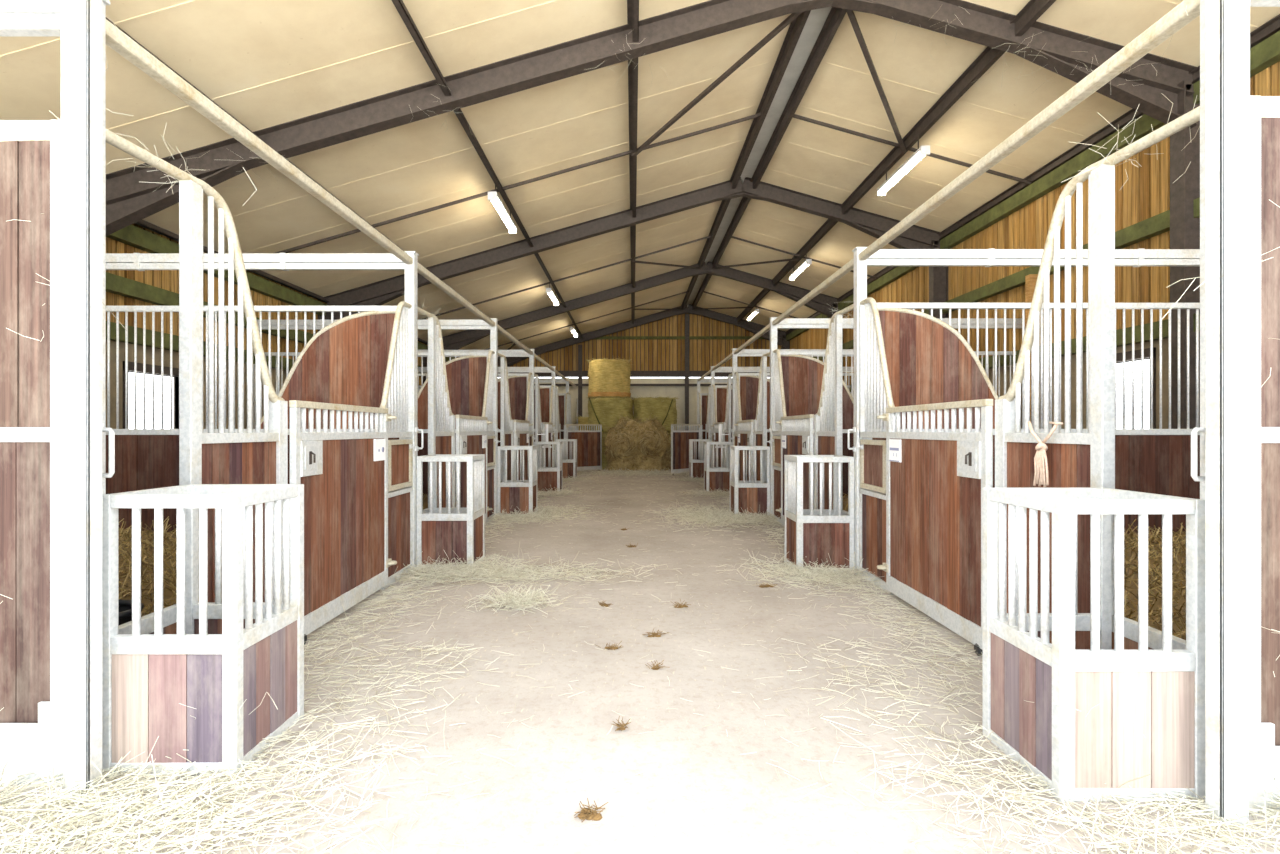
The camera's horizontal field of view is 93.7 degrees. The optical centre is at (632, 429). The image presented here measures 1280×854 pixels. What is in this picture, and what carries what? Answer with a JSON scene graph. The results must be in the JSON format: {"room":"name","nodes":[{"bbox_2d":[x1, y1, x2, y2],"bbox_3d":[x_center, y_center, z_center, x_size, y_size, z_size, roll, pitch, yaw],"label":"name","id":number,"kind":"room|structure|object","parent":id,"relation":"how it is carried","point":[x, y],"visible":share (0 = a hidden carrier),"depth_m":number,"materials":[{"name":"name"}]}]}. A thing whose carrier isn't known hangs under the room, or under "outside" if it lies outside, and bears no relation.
{"room":"farm building","nodes":[
{"label":"farm building","id":0,"kind":"room"},
{"bbox_2d":[106,339,289,428],"bbox_3d":[-5.760,0.150,12.150,0.120,2.300,20.500,0,0,0],"label":"wall","id":1,"kind":"structure","parent":0,"point":[112,343],"depth_m":7.32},
{"bbox_2d":[123,361,178,428],"bbox_3d":[-5.750,-0.230,7.190,0.180,1.080,0.980,0,0,0],"label":"window","id":2,"kind":"structure","parent":1,"relation":"in","point":[130,364],"depth_m":7.01,"materials":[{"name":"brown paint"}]},
{"bbox_2d":[106,321,420,388],"bbox_3d":[-5.655,-1.070,12.150,0.110,0.180,20.500,0,0,0],"label":"wall rail","id":3,"kind":"object","parent":1,"relation":"attached to","point":[112,324],"visible":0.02,"depth_m":7.08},
{"bbox_2d":[106,223,457,385],"bbox_3d":[-5.740,-1.701,12.150,0.056,1.402,20.474,0,0,0],"label":"cladding","id":4,"kind":"object","parent":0,"point":[168,280],"depth_m":7.48,"materials":[{"name":"brown wood"}]},
{"bbox_2d":[0,470,1279,853],"bbox_3d":[0.000,1.350,10.500,11.600,0.100,24.000,0,0,0],"label":"floor","id":5,"kind":"structure","parent":0,"point":[534,811],"depth_m":2.67,"materials":[{"name":"concrete"}]},
{"bbox_2d":[0,120,60,722],"bbox_3d":[-3.890,0.075,2.250,3.560,2.450,0.060,0,0,0],"label":"door","id":6,"kind":"structure","parent":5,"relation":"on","point":[30,150],"depth_m":2.23,"materials":[{"name":"wood"}]},
{"bbox_2d":[63,0,101,795],"bbox_3d":[-1.988,-0.250,2.163,0.105,3.100,0.065,0,0,0],"label":"post","id":7,"kind":"object","parent":5,"relation":"on","point":[82,19],"visible":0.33,"depth_m":2.13,"materials":[{"name":"metal"}]},
{"bbox_2d":[119,599,143,624],"bbox_3d":[-2.600,1.082,2.900,0.461,0.436,0.414,0,0,42],"label":"bowl","id":8,"kind":"object","parent":5,"relation":"on","point":[125,606],"visible":0.15,"depth_m":2.91,"materials":[{"name":"plastic"}]},
{"bbox_2d":[119,516,176,616],"bbox_3d":[-3.797,1.002,3.944,3.453,0.574,3.360,0,0,0],"label":"bedding","id":9,"kind":"object","parent":5,"relation":"on","point":[125,535],"visible":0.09,"depth_m":4.45,"materials":[{"name":"plant"}]},
{"bbox_2d":[102,484,303,775],"bbox_3d":[-1.757,0.772,2.487,0.534,1.055,0.465,0,0,0],"label":"pet feeder","id":10,"kind":"object","parent":5,"relation":"on","point":[230,650],"visible":0.91,"depth_m":2.27,"materials":[{"name":"metal"}]},
{"bbox_2d":[54,0,414,785],"bbox_3d":[-2.016,-0.172,3.874,0.179,2.945,3.371,0,0,1],"label":"stall","id":11,"kind":"object","parent":5,"relation":"on","point":[358,533],"visible":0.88,"depth_m":3.42,"materials":[{"name":"metal"}]},
{"bbox_2d":[0,0,60,36],"bbox_3d":[-3.893,-1.560,2.250,3.575,0.150,0.068,0,0,0],"label":"cross beam","id":12,"kind":"structure","parent":11,"relation":"attached to","point":[18,18],"depth_m":2.23,"materials":[{"name":"metal"}]},
{"bbox_2d":[0,701,62,784],"bbox_3d":[-2.230,1.150,2.205,0.340,0.300,0.014,0,0,0],"label":"plate","id":13,"kind":"object","parent":11,"relation":"attached to","point":[45,736],"visible":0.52,"depth_m":2.20,"materials":[{"name":"metal"}]},
{"bbox_2d":[106,19,576,387],"bbox_3d":[-2.060,-1.556,12.082,0.064,0.063,19.575,0,0,0],"label":"rail","id":14,"kind":"object","parent":11,"relation":"attached to","point":[116,39],"visible":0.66,"depth_m":3.24,"materials":[{"name":"metal"}]},
{"bbox_2d":[0,5,1279,737],"bbox_3d":[0.192,-1.552,4.090,9.667,5.299,4.504,0,0,0],"label":"wisps","id":15,"kind":"object","parent":14,"relation":"hanging from","point":[941,5],"visible":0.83,"depth_m":2.50,"materials":[{"name":"plant"}]},
{"bbox_2d":[106,306,404,533],"bbox_3d":[-3.890,0.075,5.570,3.560,2.450,0.060,0,0,0],"label":"divider","id":16,"kind":"object","parent":5,"relation":"on","point":[344,362],"visible":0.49,"depth_m":5.55,"materials":[{"name":"metal"}]},
{"bbox_2d":[253,352,489,495],"bbox_3d":[-3.890,0.075,8.890,3.560,2.450,0.060,0,0,0],"label":"divider","id":17,"kind":"object","parent":5,"relation":"on","point":[466,374],"visible":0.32,"depth_m":8.87,"materials":[{"name":"brown wood"}]},
{"bbox_2d":[404,251,496,568],"bbox_3d":[-2.016,-0.172,7.194,0.179,2.945,3.371,0,0,1],"label":"stall","id":18,"kind":"object","parent":5,"relation":"on","point":[472,432],"visible":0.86,"depth_m":6.51,"materials":[{"name":"metal"}]},
{"bbox_2d":[106,253,404,270],"bbox_3d":[-3.893,-1.560,5.570,3.575,0.150,0.068,0,0,0],"label":"cross beam","id":19,"kind":"structure","parent":18,"relation":"attached to","point":[114,261],"depth_m":5.54,"materials":[{"name":"metal"}]},
{"bbox_2d":[416,454,484,568],"bbox_3d":[-1.757,0.772,5.808,0.534,1.055,0.465,0,0,0],"label":"pet feeder","id":20,"kind":"object","parent":5,"relation":"on","point":[461,531],"visible":0.84,"depth_m":5.58,"materials":[{"name":"metal"}]},
{"bbox_2d":[418,373,528,445],"bbox_3d":[-3.890,0.075,12.210,3.560,2.450,0.060,0,0,0],"label":"divider","id":21,"kind":"object","parent":5,"relation":"on","point":[518,382],"visible":0.16,"depth_m":12.19,"materials":[{"name":"wood"}]},
{"bbox_2d":[419,385,550,441],"bbox_3d":[-3.890,0.075,15.530,3.560,2.450,0.060,0,0,0],"label":"divider","id":22,"kind":"object","parent":5,"relation":"on","point":[545,391],"visible":0.12,"depth_m":15.51,"materials":[{"name":"brown wood"}]},
{"bbox_2d":[490,318,534,514],"bbox_3d":[-2.016,-0.172,10.514,0.179,2.945,3.371,0,0,1],"label":"stall","id":23,"kind":"object","parent":5,"relation":"on","point":[522,428],"visible":0.63,"depth_m":9.79,"materials":[{"name":"metal"}]},
{"bbox_2d":[257,319,489,329],"bbox_3d":[-3.893,-1.560,8.890,3.575,0.150,0.068,0,0,0],"label":"cross beam","id":24,"kind":"structure","parent":23,"relation":"attached to","point":[445,324],"depth_m":8.86,"materials":[{"name":"metal"}]},
{"bbox_2d":[497,446,536,514],"bbox_3d":[-1.757,0.772,9.127,0.534,1.055,0.465,0,0,0],"label":"pet feeder","id":25,"kind":"object","parent":5,"relation":"on","point":[512,494],"visible":0.8,"depth_m":8.90,"materials":[{"name":"brown wood"}]},
{"bbox_2d":[529,349,555,467],"bbox_3d":[-2.016,-0.172,13.835,0.179,2.945,3.371,0,0,1],"label":"stall","id":26,"kind":"object","parent":5,"relation":"on","point":[539,425],"visible":0.56,"depth_m":13.24,"materials":[{"name":"metal"}]},
{"bbox_2d":[418,349,528,356],"bbox_3d":[-3.893,-1.560,12.210,3.575,0.150,0.068,0,0,0],"label":"cross beam","id":27,"kind":"structure","parent":26,"relation":"attached to","point":[507,353],"depth_m":12.18,"materials":[{"name":"metal"}]},
{"bbox_2d":[534,442,561,493],"bbox_3d":[-1.757,0.772,12.447,0.534,1.055,0.465,0,0,0],"label":"pet feeder","id":28,"kind":"object","parent":5,"relation":"on","point":[546,476],"visible":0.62,"depth_m":12.22,"materials":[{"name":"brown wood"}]},
{"bbox_2d":[555,439,576,479],"bbox_3d":[-1.757,0.772,15.768,0.534,1.055,0.465,0,0,0],"label":"pet feeder","id":29,"kind":"object","parent":5,"relation":"on","point":[569,466],"visible":0.59,"depth_m":15.54,"materials":[{"name":"metal"}]},
{"bbox_2d":[551,366,601,470],"bbox_3d":[-1.552,-0.172,17.252,1.133,2.942,3.560,0,0,0],"label":"stall","id":30,"kind":"object","parent":5,"relation":"on","point":[589,442],"visible":0.71,"depth_m":18.53,"materials":[{"name":"metal"}]},
{"bbox_2d":[418,367,550,372],"bbox_3d":[-3.893,-1.560,15.530,3.575,0.150,0.068,0,0,0],"label":"cross beam","id":31,"kind":"structure","parent":30,"relation":"attached to","point":[510,369],"depth_m":15.50,"materials":[{"name":"metal"}]},
{"bbox_2d":[578,345,581,416],"bbox_3d":[-1.960,-0.930,22.270,0.140,4.460,0.160,0,0,0],"label":"post","id":32,"kind":"object","parent":5,"relation":"on","point":[579,346],"visible":0.64,"depth_m":22.19,"materials":[{"name":"metal"}]},
{"bbox_2d":[498,371,769,376],"bbox_3d":[0.000,-2.085,22.320,11.400,0.230,0.120,0,0,0],"label":"beam","id":33,"kind":"structure","parent":32,"relation":"attached to","point":[564,373],"depth_m":22.26,"materials":[{"name":"metal"}]},
{"bbox_2d":[574,798,607,821],"bbox_3d":[-0.140,1.277,2.022,0.112,0.044,0.139,0,0,0],"label":"dropping","id":34,"kind":"object","parent":5,"relation":"on","point":[585,813],"visible":1,"depth_m":2.01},
{"bbox_2d":[601,432,607,469],"bbox_3d":[-0.762,0.659,20.259,1.728,1.282,1.671,0,0,0],"label":"bale","id":35,"kind":"object","parent":5,"relation":"on","point":[604,464],"visible":0.03,"depth_m":19.56},
{"bbox_2d":[586,395,634,432],"bbox_3d":[-0.778,-0.548,20.260,1.700,1.296,1.637,0,0,0],"label":"bale","id":36,"kind":"object","parent":35,"relation":"on","point":[606,409],"visible":0.72,"depth_m":19.61},
{"bbox_2d":[586,358,631,397],"bbox_3d":[-0.793,-1.742,20.258,1.622,1.362,1.544,0,0,0],"label":"bale","id":37,"kind":"object","parent":36,"relation":"on","point":[611,377],"visible":0.89,"depth_m":19.69},
{"bbox_2d":[423,262,837,382],"bbox_3d":[0.000,-1.647,16.400,11.460,5.895,0.160,0,0,0],"label":"frame","id":38,"kind":"object","parent":5,"relation":"on","point":[821,303],"visible":0.51,"depth_m":16.40,"materials":[{"name":"brown paint"}]},
{"bbox_2d":[318,177,947,331],"bbox_3d":[0.000,-1.647,10.950,11.460,5.895,0.160,0,0,0],"label":"frame","id":39,"kind":"object","parent":5,"relation":"on","point":[379,293],"visible":0.6,"depth_m":10.94,"materials":[{"name":"brown paint"}]},
{"bbox_2d":[602,415,670,472],"bbox_3d":[0.209,0.469,18.825,2.466,1.942,1.656,0,0,-5],"label":"heap","id":40,"kind":"object","parent":5,"relation":"on","point":[636,428],"visible":0.8,"depth_m":18.31,"materials":[{"name":"plant"}]},
{"bbox_2d":[608,431,638,459],"bbox_3d":[-0.307,0.473,18.073,0.968,0.895,0.177,0,0,0],"label":"swirl","id":41,"kind":"object","parent":40,"relation":"in","point":[621,437],"visible":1,"depth_m":18.07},
{"bbox_2d":[640,430,664,458],"bbox_3d":[0.584,0.431,18.081,0.786,0.886,0.166,0,0,0],"label":"swirl","id":42,"kind":"object","parent":40,"relation":"in","point":[648,450],"visible":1,"depth_m":18.07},
{"bbox_2d":[0,467,1279,853],"bbox_3d":[-0.093,1.247,10.144,6.479,0.431,18.084,0,0,0],"label":"straw","id":43,"kind":"object","parent":5,"relation":"on","point":[713,516],"visible":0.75,"depth_m":2.18,"materials":[{"name":"plant"}]},
{"bbox_2d":[498,304,789,366],"bbox_3d":[0.000,-1.647,21.950,11.460,5.895,0.160,0,0,0],"label":"frame","id":44,"kind":"object","parent":5,"relation":"on","point":[752,327],"visible":0.54,"depth_m":21.95,"materials":[{"name":"brown paint"}]},
{"bbox_2d":[106,0,1199,428],"bbox_3d":[0.000,-1.647,6.000,11.460,5.895,0.160,0,0,0],"label":"frame","id":45,"kind":"object","parent":5,"relation":"on","point":[130,198],"visible":0.48,"depth_m":6.00,"materials":[{"name":"brown paint"}]},
{"bbox_2d":[106,272,420,366],"bbox_3d":[-5.655,-1.590,12.150,0.110,0.180,20.500,0,0,0],"label":"wall rail","id":46,"kind":"object","parent":45,"relation":"attached to","point":[115,284],"visible":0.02,"depth_m":7.00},
{"bbox_2d":[106,225,454,361],"bbox_3d":[-5.655,-2.192,12.150,0.110,0.200,20.500,0,0,0],"label":"wall rail","id":47,"kind":"object","parent":45,"relation":"attached to","point":[131,235],"visible":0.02,"depth_m":8.24,"materials":[{"name":"wood"}]},
{"bbox_2d":[134,219,427,344],"bbox_3d":[-5.600,-2.361,12.150,0.110,0.080,20.500,0,0,0],"label":"beam","id":48,"kind":"structure","parent":45,"relation":"attached to","point":[143,223],"depth_m":8.99,"materials":[{"name":"metal"}]},
{"bbox_2d":[419,235,711,319],"bbox_3d":[-1.895,-3.378,13.750,7.420,2.168,0.035,0,0,0],"label":"tie","id":49,"kind":"object","parent":48,"relation":"on","point":[689,242],"visible":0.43,"depth_m":13.73,"materials":[{"name":"brown paint"}]},
{"bbox_2d":[106,18,527,347],"bbox_3d":[-3.750,-2.864,12.150,0.110,0.140,20.500,0,0,0],"label":"beam","id":50,"kind":"structure","parent":45,"relation":"attached to","point":[106,18],"depth_m":5.56,"materials":[{"name":"brown paint"}]},
{"bbox_2d":[275,113,760,252],"bbox_3d":[-1.895,-3.378,8.450,7.420,2.168,0.035,0,0,0],"label":"tie","id":51,"kind":"object","parent":50,"relation":"attached to","point":[758,114],"visible":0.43,"depth_m":8.43,"materials":[{"name":"brown paint"}]},
{"bbox_2d":[484,291,688,349],"bbox_3d":[-1.895,-3.378,19.200,7.420,2.168,0.035,0,0,0],"label":"tie","id":52,"kind":"object","parent":50,"relation":"attached to","point":[686,291],"visible":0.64,"depth_m":19.18,"materials":[{"name":"brown paint"}]},
{"bbox_2d":[392,0,582,338],"bbox_3d":[-1.870,-3.405,12.150,0.110,0.140,20.500,0,0,0],"label":"beam","id":53,"kind":"structure","parent":45,"relation":"attached to","point":[399,5],"depth_m":6.58,"materials":[{"name":"metal"}]},
{"bbox_2d":[488,185,516,233],"bbox_3d":[-1.890,-3.270,8.750,0.120,0.360,1.400,0,0,0],"label":"tube light","id":54,"kind":"object","parent":53,"relation":"hanging from","point":[493,197],"visible":0.88,"depth_m":8.57,"materials":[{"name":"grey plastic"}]},
{"bbox_2d":[491,198,515,232],"bbox_3d":[-1.890,-3.122,8.750,0.100,0.055,1.340,0,0,0],"label":"diffuser","id":55,"kind":"object","parent":54,"relation":"attached to","point":[498,204],"depth_m":8.70,"materials":[{"name":"white"}]},
{"bbox_2d":[627,0,638,323],"bbox_3d":[0.000,-3.944,12.150,0.110,0.140,20.500,0,0,0],"label":"beam","id":56,"kind":"structure","parent":45,"relation":"attached to","point":[632,5],"depth_m":7.66,"materials":[{"name":"metal"}]},
{"bbox_2d":[681,10,810,308],"bbox_3d":[1.810,-4.465,12.150,0.110,0.140,20.500,0,0,0],"label":"beam","id":57,"kind":"structure","parent":45,"relation":"attached to","point":[796,27],"depth_m":8.47,"materials":[{"name":"metal"}]},
{"bbox_2d":[632,11,803,156],"bbox_3d":[0.925,-4.130,7.275,0.050,0.572,2.998,0,0,-38],"label":"brace","id":58,"kind":"object","parent":57,"relation":"attached to","point":[793,16],"visible":0.9,"depth_m":7.10,"materials":[{"name":"brown paint"}]},
{"bbox_2d":[692,7,845,308],"bbox_3d":[2.190,-4.466,12.150,0.110,0.140,20.500,0,0,0],"label":"beam","id":59,"kind":"structure","parent":45,"relation":"attached to","point":[835,17],"depth_m":8.44,"materials":[{"name":"metal"}]},
{"bbox_2d":[846,9,905,152],"bbox_3d":[2.985,-4.160,7.275,0.050,0.514,2.890,0,0,35],"label":"brace","id":60,"kind":"object","parent":59,"relation":"attached to","point":[851,15],"visible":0.9,"depth_m":7.08,"materials":[{"name":"brown paint"}]},
{"bbox_2d":[736,0,1055,321],"bbox_3d":[3.820,-4.003,12.150,0.110,0.140,20.500,0,0,0],"label":"beam","id":61,"kind":"structure","parent":45,"relation":"attached to","point":[1033,9],"depth_m":7.73,"materials":[{"name":"metal"}]},
{"bbox_2d":[789,259,811,279],"bbox_3d":[3.780,-3.744,13.600,0.120,0.360,1.400,0,0,0],"label":"tube light","id":62,"kind":"object","parent":61,"relation":"hanging from","point":[806,262],"visible":1,"depth_m":13.41,"materials":[{"name":"white"}]},
{"bbox_2d":[790,262,807,279],"bbox_3d":[3.780,-3.597,13.600,0.100,0.055,1.340,0,0,0],"label":"diffuser","id":63,"kind":"object","parent":62,"relation":"attached to","point":[804,264],"depth_m":13.54,"materials":[{"name":"white"}]},
{"bbox_2d":[731,236,877,278],"bbox_3d":[3.895,-3.962,13.750,3.420,1.002,0.035,0,0,0],"label":"tie","id":64,"kind":"object","parent":61,"relation":"attached to","point":[737,238],"visible":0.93,"depth_m":13.73,"materials":[{"name":"brown paint"}]},
{"bbox_2d":[877,134,929,195],"bbox_3d":[3.780,-3.744,8.450,0.120,0.360,1.400,0,0,0],"label":"tube light","id":65,"kind":"object","parent":61,"relation":"hanging from","point":[922,151],"visible":1,"depth_m":8.32,"materials":[{"name":"white"}]},
{"bbox_2d":[878,152,924,194],"bbox_3d":[3.780,-3.597,8.450,0.100,0.055,1.340,0,0,0],"label":"diffuser","id":66,"kind":"object","parent":65,"relation":"attached to","point":[916,157],"depth_m":8.39,"materials":[{"name":"white"}]},
{"bbox_2d":[793,114,1030,184],"bbox_3d":[3.895,-3.962,8.450,3.420,1.002,0.035,0,0,0],"label":"tie","id":67,"kind":"object","parent":61,"relation":"attached to","point":[817,122],"visible":0.93,"depth_m":8.43,"materials":[{"name":"brown paint"}]},
{"bbox_2d":[813,197,1199,359],"bbox_3d":[5.655,-2.210,12.150,0.110,0.180,20.500,0,0,0],"label":"wall rail","id":68,"kind":"object","parent":45,"relation":"attached to","point":[1158,224],"visible":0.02,"depth_m":7.87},
{"bbox_2d":[785,14,1279,334],"bbox_3d":[5.600,-3.528,12.150,0.110,0.080,20.500,0,0,0],"label":"beam","id":69,"kind":"structure","parent":45,"relation":"attached to","point":[1272,26],"depth_m":7.76,"materials":[{"name":"metal"}]},
{"bbox_2d":[786,31,1279,340],"bbox_3d":[5.655,-3.359,12.150,0.110,0.200,20.500,0,0,0],"label":"wall rail","id":70,"kind":"object","parent":45,"relation":"attached to","point":[1263,55],"visible":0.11,"depth_m":7.87,"materials":[{"name":"wood"}]},
{"bbox_2d":[685,314,688,430],"bbox_3d":[2.000,-1.500,22.270,0.140,5.600,0.160,0,0,0],"label":"post","id":71,"kind":"object","parent":5,"relation":"on","point":[686,315],"visible":0.64,"depth_m":22.19,"materials":[{"name":"metal"}]},
{"bbox_2d":[595,336,764,338],"bbox_3d":[0.000,-3.430,22.335,11.400,0.100,0.110,0,0,0],"label":"rail","id":72,"kind":"object","parent":71,"relation":"attached to","point":[602,337],"visible":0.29,"depth_m":22.28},
{"bbox_2d":[671,366,714,473],"bbox_3d":[1.594,-0.172,17.111,1.055,2.945,3.380,0,0,0],"label":"stall","id":73,"kind":"object","parent":5,"relation":"on","point":[679,439],"visible":0.63,"depth_m":17.41,"materials":[{"name":"metal"}]},
{"bbox_2d":[689,439,710,479],"bbox_3d":[1.757,0.772,15.727,0.534,1.055,0.465,0,0,0],"label":"pet feeder","id":74,"kind":"object","parent":5,"relation":"on","point":[696,466],"visible":0.66,"depth_m":15.50,"materials":[{"name":"metal"}]},
{"bbox_2d":[690,441,705,459],"bbox_3d":[1.697,0.537,15.727,0.396,0.505,0.450,0,0,0],"label":"grille","id":75,"kind":"object","parent":74,"relation":"attached to","point":[691,442],"depth_m":15.66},
{"bbox_2d":[704,442,731,491],"bbox_3d":[1.757,0.772,12.377,0.534,1.055,0.465,0,0,0],"label":"pet feeder","id":76,"kind":"object","parent":5,"relation":"on","point":[715,478],"visible":0.7,"depth_m":12.15,"materials":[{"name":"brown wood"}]},
{"bbox_2d":[711,348,736,467],"bbox_3d":[2.016,-0.172,13.764,0.179,2.945,3.371,0,0,-1],"label":"stall","id":77,"kind":"object","parent":5,"relation":"on","point":[727,424],"visible":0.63,"depth_m":13.11,"materials":[{"name":"metal"}]},
{"bbox_2d":[737,349,853,355],"bbox_3d":[3.893,-1.560,12.140,3.575,0.150,0.068,0,0,0],"label":"cross beam","id":78,"kind":"structure","parent":77,"relation":"attached to","point":[745,352],"depth_m":12.11,"materials":[{"name":"metal"}]},
{"bbox_2d":[730,446,769,515],"bbox_3d":[1.757,0.772,9.027,0.534,1.055,0.465,0,0,0],"label":"pet feeder","id":79,"kind":"object","parent":5,"relation":"on","point":[754,494],"visible":0.78,"depth_m":8.80,"materials":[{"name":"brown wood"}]},
{"bbox_2d":[732,317,776,518],"bbox_3d":[2.016,-0.172,10.415,0.179,2.945,3.371,0,0,-1],"label":"stall","id":80,"kind":"object","parent":5,"relation":"on","point":[746,432],"visible":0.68,"depth_m":9.75,"materials":[{"name":"metal"}]},
{"bbox_2d":[777,318,1021,328],"bbox_3d":[3.893,-1.560,8.790,3.575,0.150,0.068,0,0,0],"label":"cross beam","id":81,"kind":"structure","parent":80,"relation":"attached to","point":[787,323],"depth_m":8.76,"materials":[{"name":"metal"}]},
{"bbox_2d":[715,385,850,466],"bbox_3d":[3.890,0.075,15.490,3.560,2.450,0.060,0,0,0],"label":"divider","id":82,"kind":"object","parent":5,"relation":"on","point":[721,390],"visible":0.08,"depth_m":15.47,"materials":[{"name":"brown wood"}]},
{"bbox_2d":[738,373,853,446],"bbox_3d":[3.890,0.075,12.140,3.560,2.450,0.060,0,0,0],"label":"divider","id":83,"kind":"object","parent":5,"relation":"on","point":[748,382],"visible":0.09,"depth_m":12.13,"materials":[{"name":"wood"}]},
{"bbox_2d":[771,247,866,574],"bbox_3d":[2.016,-0.172,7.064,0.179,2.945,3.371,0,0,-1],"label":"stall","id":84,"kind":"object","parent":5,"relation":"on","point":[821,433],"visible":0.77,"depth_m":6.40,"materials":[{"name":"metal"}]},
{"bbox_2d":[867,249,1199,266],"bbox_3d":[3.893,-1.560,5.440,3.575,0.150,0.068,0,0,0],"label":"cross beam","id":85,"kind":"structure","parent":84,"relation":"attached to","point":[882,257],"depth_m":5.41,"materials":[{"name":"metal"}]},
{"bbox_2d":[784,455,854,572],"bbox_3d":[1.757,0.772,5.678,0.534,1.055,0.465,0,0,0],"label":"pet feeder","id":86,"kind":"object","parent":5,"relation":"on","point":[811,534],"visible":0.84,"depth_m":5.45,"materials":[{"name":"metal"}]},
{"bbox_2d":[777,351,1016,495],"bbox_3d":[3.890,0.075,8.790,3.560,2.450,0.060,0,0,0],"label":"divider","id":87,"kind":"object","parent":5,"relation":"on","point":[802,374],"visible":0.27,"depth_m":8.77,"materials":[{"name":"brown wood"}]},
{"bbox_2d":[1025,274,1037,420],"bbox_3d":[5.545,-0.425,8.330,0.130,3.450,0.100,0,0,0],"label":"timber post","id":88,"kind":"object","parent":5,"relation":"on","point":[1030,280],"visible":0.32,"depth_m":8.28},
{"bbox_2d":[867,303,1199,535],"bbox_3d":[3.890,0.075,5.440,3.560,2.450,0.060,0,0,0],"label":"divider","id":89,"kind":"object","parent":5,"relation":"on","point":[929,361],"visible":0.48,"depth_m":5.42,"materials":[{"name":"metal"}]},
{"bbox_2d":[858,0,1258,813],"bbox_3d":[2.016,-0.172,3.715,0.179,2.945,3.371,0,0,-1],"label":"stall","id":90,"kind":"object","parent":5,"relation":"on","point":[924,535],"visible":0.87,"depth_m":3.28,"materials":[{"name":"metal"}]},
{"bbox_2d":[698,0,1199,380],"bbox_3d":[2.060,-1.556,10.488,0.064,0.063,16.705,0,0,0],"label":"rail","id":91,"kind":"object","parent":90,"relation":"attached to","point":[1177,18],"visible":0.85,"depth_m":3.03,"materials":[{"name":"metal"}]},
{"bbox_2d":[1027,421,1062,486],"bbox_3d":[1.988,0.116,2.913,0.048,0.320,0.246,0,0,0],"label":"twine","id":92,"kind":"object","parent":90,"relation":"hanging from","point":[1040,459],"visible":1,"depth_m":2.91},
{"bbox_2d":[1249,723,1279,811],"bbox_3d":[2.230,1.150,2.045,0.340,0.300,0.014,0,0,0],"label":"plate","id":93,"kind":"object","parent":90,"relation":"attached to","point":[1264,756],"visible":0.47,"depth_m":2.04,"materials":[{"name":"metal"}]},
{"bbox_2d":[983,487,1204,801],"bbox_3d":[1.757,0.772,2.328,0.534,1.055,0.465,0,0,0],"label":"pet feeder","id":94,"kind":"object","parent":5,"relation":"on","point":[1064,656],"visible":0.91,"depth_m":2.11,"materials":[{"name":"metal"}]},
{"bbox_2d":[1124,519,1185,639],"bbox_3d":[3.805,1.031,3.776,3.496,0.598,3.382,0,0,0],"label":"bedding","id":95,"kind":"object","parent":5,"relation":"on","point":[1179,537],"visible":0.05,"depth_m":4.17,"materials":[{"name":"plant"}]},
{"bbox_2d":[1205,0,1251,825],"bbox_3d":[1.988,-0.250,2.002,0.105,3.100,0.065,0,0,0],"label":"post","id":96,"kind":"object","parent":5,"relation":"on","point":[1226,21],"visible":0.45,"depth_m":1.98,"materials":[{"name":"metal"}]},
{"bbox_2d":[1250,96,1279,745],"bbox_3d":[3.890,0.075,2.090,3.560,2.450,0.060,0,0,0],"label":"divider","id":97,"kind":"object","parent":5,"relation":"on","point":[1265,117],"visible":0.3,"depth_m":2.07,"materials":[{"name":"wood"}]},
{"bbox_3d":[0.743,0.649,20.288,1.780,1.303,1.669,0,0,0],"label":"bale","id":98,"kind":"object","parent":5,"relation":"on","visible":0},
{"bbox_2d":[632,395,678,432],"bbox_3d":[0.748,-0.543,20.295,1.637,1.286,1.592,0,0,0],"label":"bale","id":99,"kind":"object","parent":98,"relation":"on","point":[659,406],"visible":0.61,"depth_m":19.73},
{"bbox_2d":[0,0,1279,349],"bbox_3d":[0.000,-3.482,11.520,12.001,2.380,22.361,0,0,0],"label":"ceiling","id":100,"kind":"structure","parent":0,"point":[266,63],"depth_m":7.35,"materials":[{"name":"metal"}]},
{"bbox_2d":[687,7,831,306],"bbox_3d":[2.000,-4.610,12.150,0.440,0.060,21.100,0,0,0],"label":"trim","id":101,"kind":"structure","parent":100,"relation":"attached to","point":[816,19],"depth_m":8.55,"materials":[{"name":"metal"}]},
{"bbox_2d":[509,313,780,430],"bbox_3d":[-0.005,-1.650,22.409,11.390,5.899,0.078,0,0,0],"label":"wall","id":102,"kind":"structure","parent":0,"point":[717,328],"depth_m":22.40,"materials":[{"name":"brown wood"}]},
{"bbox_2d":[582,378,689,430],"bbox_3d":[0.050,-0.318,22.438,4.160,3.235,0.075,0,0,0],"label":"door","id":103,"kind":"structure","parent":102,"relation":"in","point":[637,391],"depth_m":22.45,"materials":[{"name":"metal"}]},
{"bbox_2d":[790,61,1279,384],"bbox_3d":[5.740,-2.285,12.150,0.056,2.569,20.474,0,0,0],"label":"cladding","id":104,"kind":"object","parent":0,"point":[1145,194],"depth_m":8.05,"materials":[{"name":"brown wood"}]},
{"bbox_2d":[985,338,1167,428],"bbox_3d":[5.760,0.150,12.150,0.120,2.300,20.500,0,0,0],"label":"wall","id":105,"kind":"structure","parent":0,"point":[1119,349],"depth_m":7.73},
{"bbox_2d":[849,313,1199,391],"bbox_3d":[5.655,-1.070,12.150,0.110,0.180,20.500,0,0,0],"label":"wall rail","id":106,"kind":"object","parent":105,"relation":"attached to","point":[1128,331],"visible":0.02,"depth_m":6.86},
{"bbox_2d":[1116,347,1155,428],"bbox_3d":[5.750,-0.295,6.925,0.180,1.210,0.770,0,0,0],"label":"window","id":107,"kind":"structure","parent":105,"relation":"in","point":[1128,355],"depth_m":6.60,"materials":[{"name":"brown paint"}]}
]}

